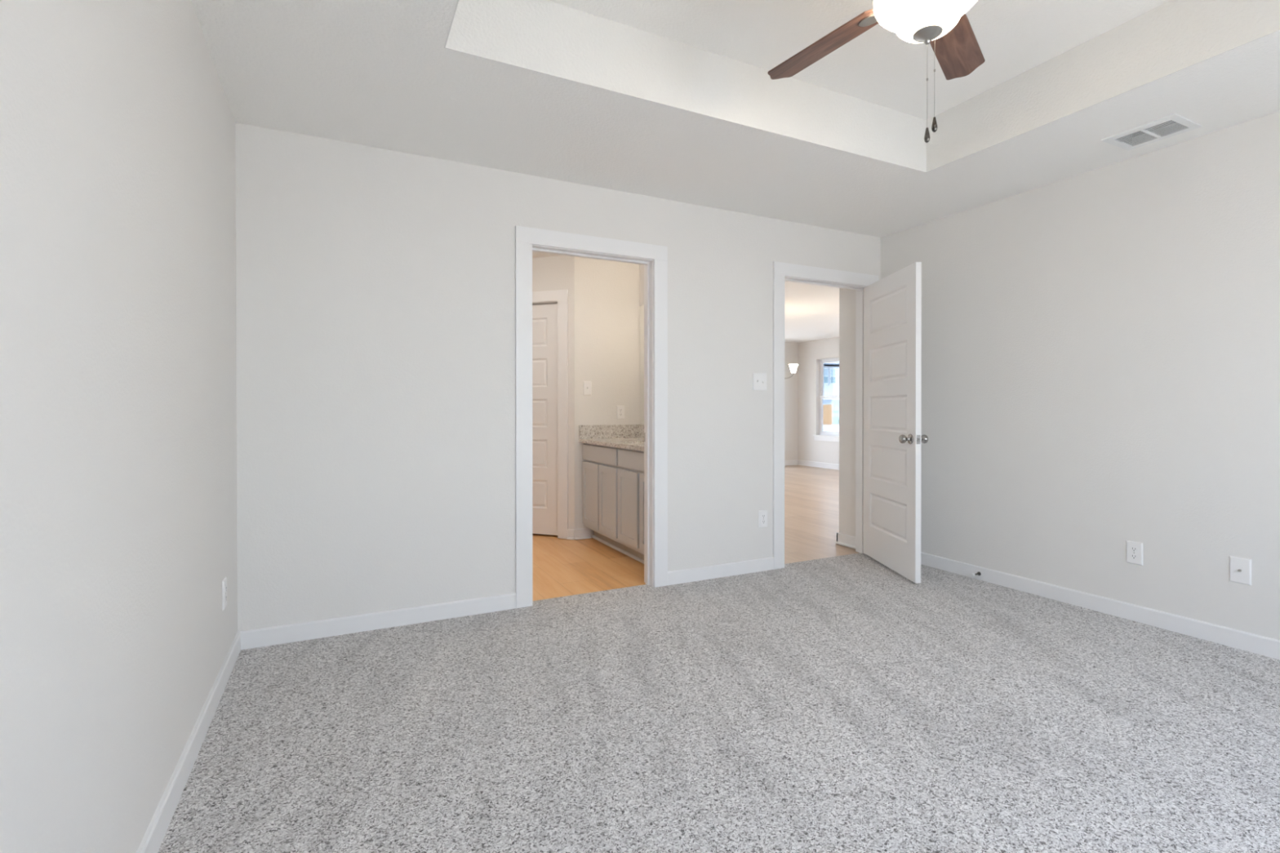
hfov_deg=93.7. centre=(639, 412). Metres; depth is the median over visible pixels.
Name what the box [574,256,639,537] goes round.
wall
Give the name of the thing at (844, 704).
floor
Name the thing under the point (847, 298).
wall
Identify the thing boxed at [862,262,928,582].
door
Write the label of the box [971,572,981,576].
door stop
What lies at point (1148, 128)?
ceiling vent
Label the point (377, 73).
ceiling
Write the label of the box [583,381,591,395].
light switch
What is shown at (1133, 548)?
receptacle
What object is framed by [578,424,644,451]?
countertop
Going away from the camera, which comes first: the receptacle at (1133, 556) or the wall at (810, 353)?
the receptacle at (1133, 556)
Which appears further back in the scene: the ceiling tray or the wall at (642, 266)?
the wall at (642, 266)
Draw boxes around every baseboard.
[136,631,240,852]
[237,556,773,649]
[566,528,591,539]
[784,459,839,470]
[835,532,855,548]
[920,551,1279,660]
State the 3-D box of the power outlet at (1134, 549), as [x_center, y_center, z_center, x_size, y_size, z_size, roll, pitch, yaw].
[2.603,0.741,3.160,0.008,0.119,0.074,0,0,-27]
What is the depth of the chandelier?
7.96 m
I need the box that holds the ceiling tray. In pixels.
[444,0,1279,173]
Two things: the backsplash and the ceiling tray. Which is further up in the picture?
the ceiling tray
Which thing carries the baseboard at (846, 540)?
attached to the wall at (847, 298)
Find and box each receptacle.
[1130,546,1137,551]
[1130,553,1137,559]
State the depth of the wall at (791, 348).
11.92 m
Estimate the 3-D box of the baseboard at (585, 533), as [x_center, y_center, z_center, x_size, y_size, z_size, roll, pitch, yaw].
[-1.096,1.046,5.312,1.377,0.084,0.122,0,0,14]
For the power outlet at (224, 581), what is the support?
attached to the wall at (118, 536)
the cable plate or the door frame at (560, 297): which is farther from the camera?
the door frame at (560, 297)
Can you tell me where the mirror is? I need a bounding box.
[639,305,644,424]
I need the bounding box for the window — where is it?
[813,357,839,441]
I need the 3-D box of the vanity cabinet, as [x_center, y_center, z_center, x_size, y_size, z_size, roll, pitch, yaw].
[0.059,0.676,4.668,0.563,0.829,1.390,0,0,-27]
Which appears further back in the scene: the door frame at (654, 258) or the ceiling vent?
the door frame at (654, 258)
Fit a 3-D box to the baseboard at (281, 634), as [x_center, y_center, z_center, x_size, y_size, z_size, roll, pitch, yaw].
[-0.006,1.054,3.708,4.155,0.084,0.014,0,0,-27]
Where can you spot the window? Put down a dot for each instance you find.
(828, 367)
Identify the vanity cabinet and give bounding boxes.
[582,443,644,564]
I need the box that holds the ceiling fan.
[767,0,985,142]
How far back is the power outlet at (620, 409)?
5.33 m
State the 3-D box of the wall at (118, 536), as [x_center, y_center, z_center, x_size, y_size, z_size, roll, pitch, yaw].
[-0.985,-0.064,0.849,0.150,2.550,4.240,0,0,-27]
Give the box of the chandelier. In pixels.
[784,364,798,378]
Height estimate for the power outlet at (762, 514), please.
0.119 m
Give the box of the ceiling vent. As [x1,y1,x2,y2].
[1101,113,1202,150]
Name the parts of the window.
sill, frame, sash, sash, pane, pane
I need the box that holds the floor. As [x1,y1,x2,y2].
[158,465,1279,852]
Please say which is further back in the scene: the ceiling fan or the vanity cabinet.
the vanity cabinet
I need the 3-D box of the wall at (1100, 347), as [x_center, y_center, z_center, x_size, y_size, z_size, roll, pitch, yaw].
[2.882,-0.075,2.786,0.160,2.550,4.240,0,0,-27]
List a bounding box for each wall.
[0,0,237,852]
[235,122,880,631]
[532,255,574,529]
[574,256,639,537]
[640,264,644,424]
[784,342,798,460]
[797,337,839,468]
[839,288,856,536]
[880,111,1279,639]
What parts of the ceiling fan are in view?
blade, lamp shade, blade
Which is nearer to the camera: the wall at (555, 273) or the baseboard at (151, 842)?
the baseboard at (151, 842)
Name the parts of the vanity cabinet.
cabinet door, drawer, cabinet door, shoe moulding, cabinet door, drawer, cabinet door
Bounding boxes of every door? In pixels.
[532,303,557,535]
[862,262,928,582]
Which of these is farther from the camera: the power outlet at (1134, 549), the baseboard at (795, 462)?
the baseboard at (795, 462)
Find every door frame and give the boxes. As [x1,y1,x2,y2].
[515,225,667,608]
[532,289,568,538]
[772,261,878,569]
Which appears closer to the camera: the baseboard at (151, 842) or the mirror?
the baseboard at (151, 842)
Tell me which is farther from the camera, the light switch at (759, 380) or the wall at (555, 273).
the wall at (555, 273)
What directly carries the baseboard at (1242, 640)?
attached to the wall at (1100, 347)
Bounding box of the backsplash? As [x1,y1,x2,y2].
[578,424,644,439]
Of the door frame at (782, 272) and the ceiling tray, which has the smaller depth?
the ceiling tray
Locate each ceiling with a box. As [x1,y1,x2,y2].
[191,0,1279,342]
[548,0,1169,119]
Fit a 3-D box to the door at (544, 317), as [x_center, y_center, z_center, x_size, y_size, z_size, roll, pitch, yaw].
[-0.996,0.064,5.299,0.604,2.020,0.108,0,0,18]
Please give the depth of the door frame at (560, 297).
5.16 m
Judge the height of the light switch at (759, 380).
0.119 m
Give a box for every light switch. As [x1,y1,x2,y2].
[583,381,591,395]
[752,373,766,390]
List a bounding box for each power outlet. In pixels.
[222,577,226,610]
[616,405,624,418]
[758,510,767,528]
[1126,540,1142,565]
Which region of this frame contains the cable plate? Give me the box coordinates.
[1229,555,1251,585]
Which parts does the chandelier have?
lamp shade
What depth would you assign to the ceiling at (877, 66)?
2.60 m
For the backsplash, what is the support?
attached to the wall at (607, 292)
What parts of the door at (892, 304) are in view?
knob, latch plate, knob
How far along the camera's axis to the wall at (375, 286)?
3.15 m

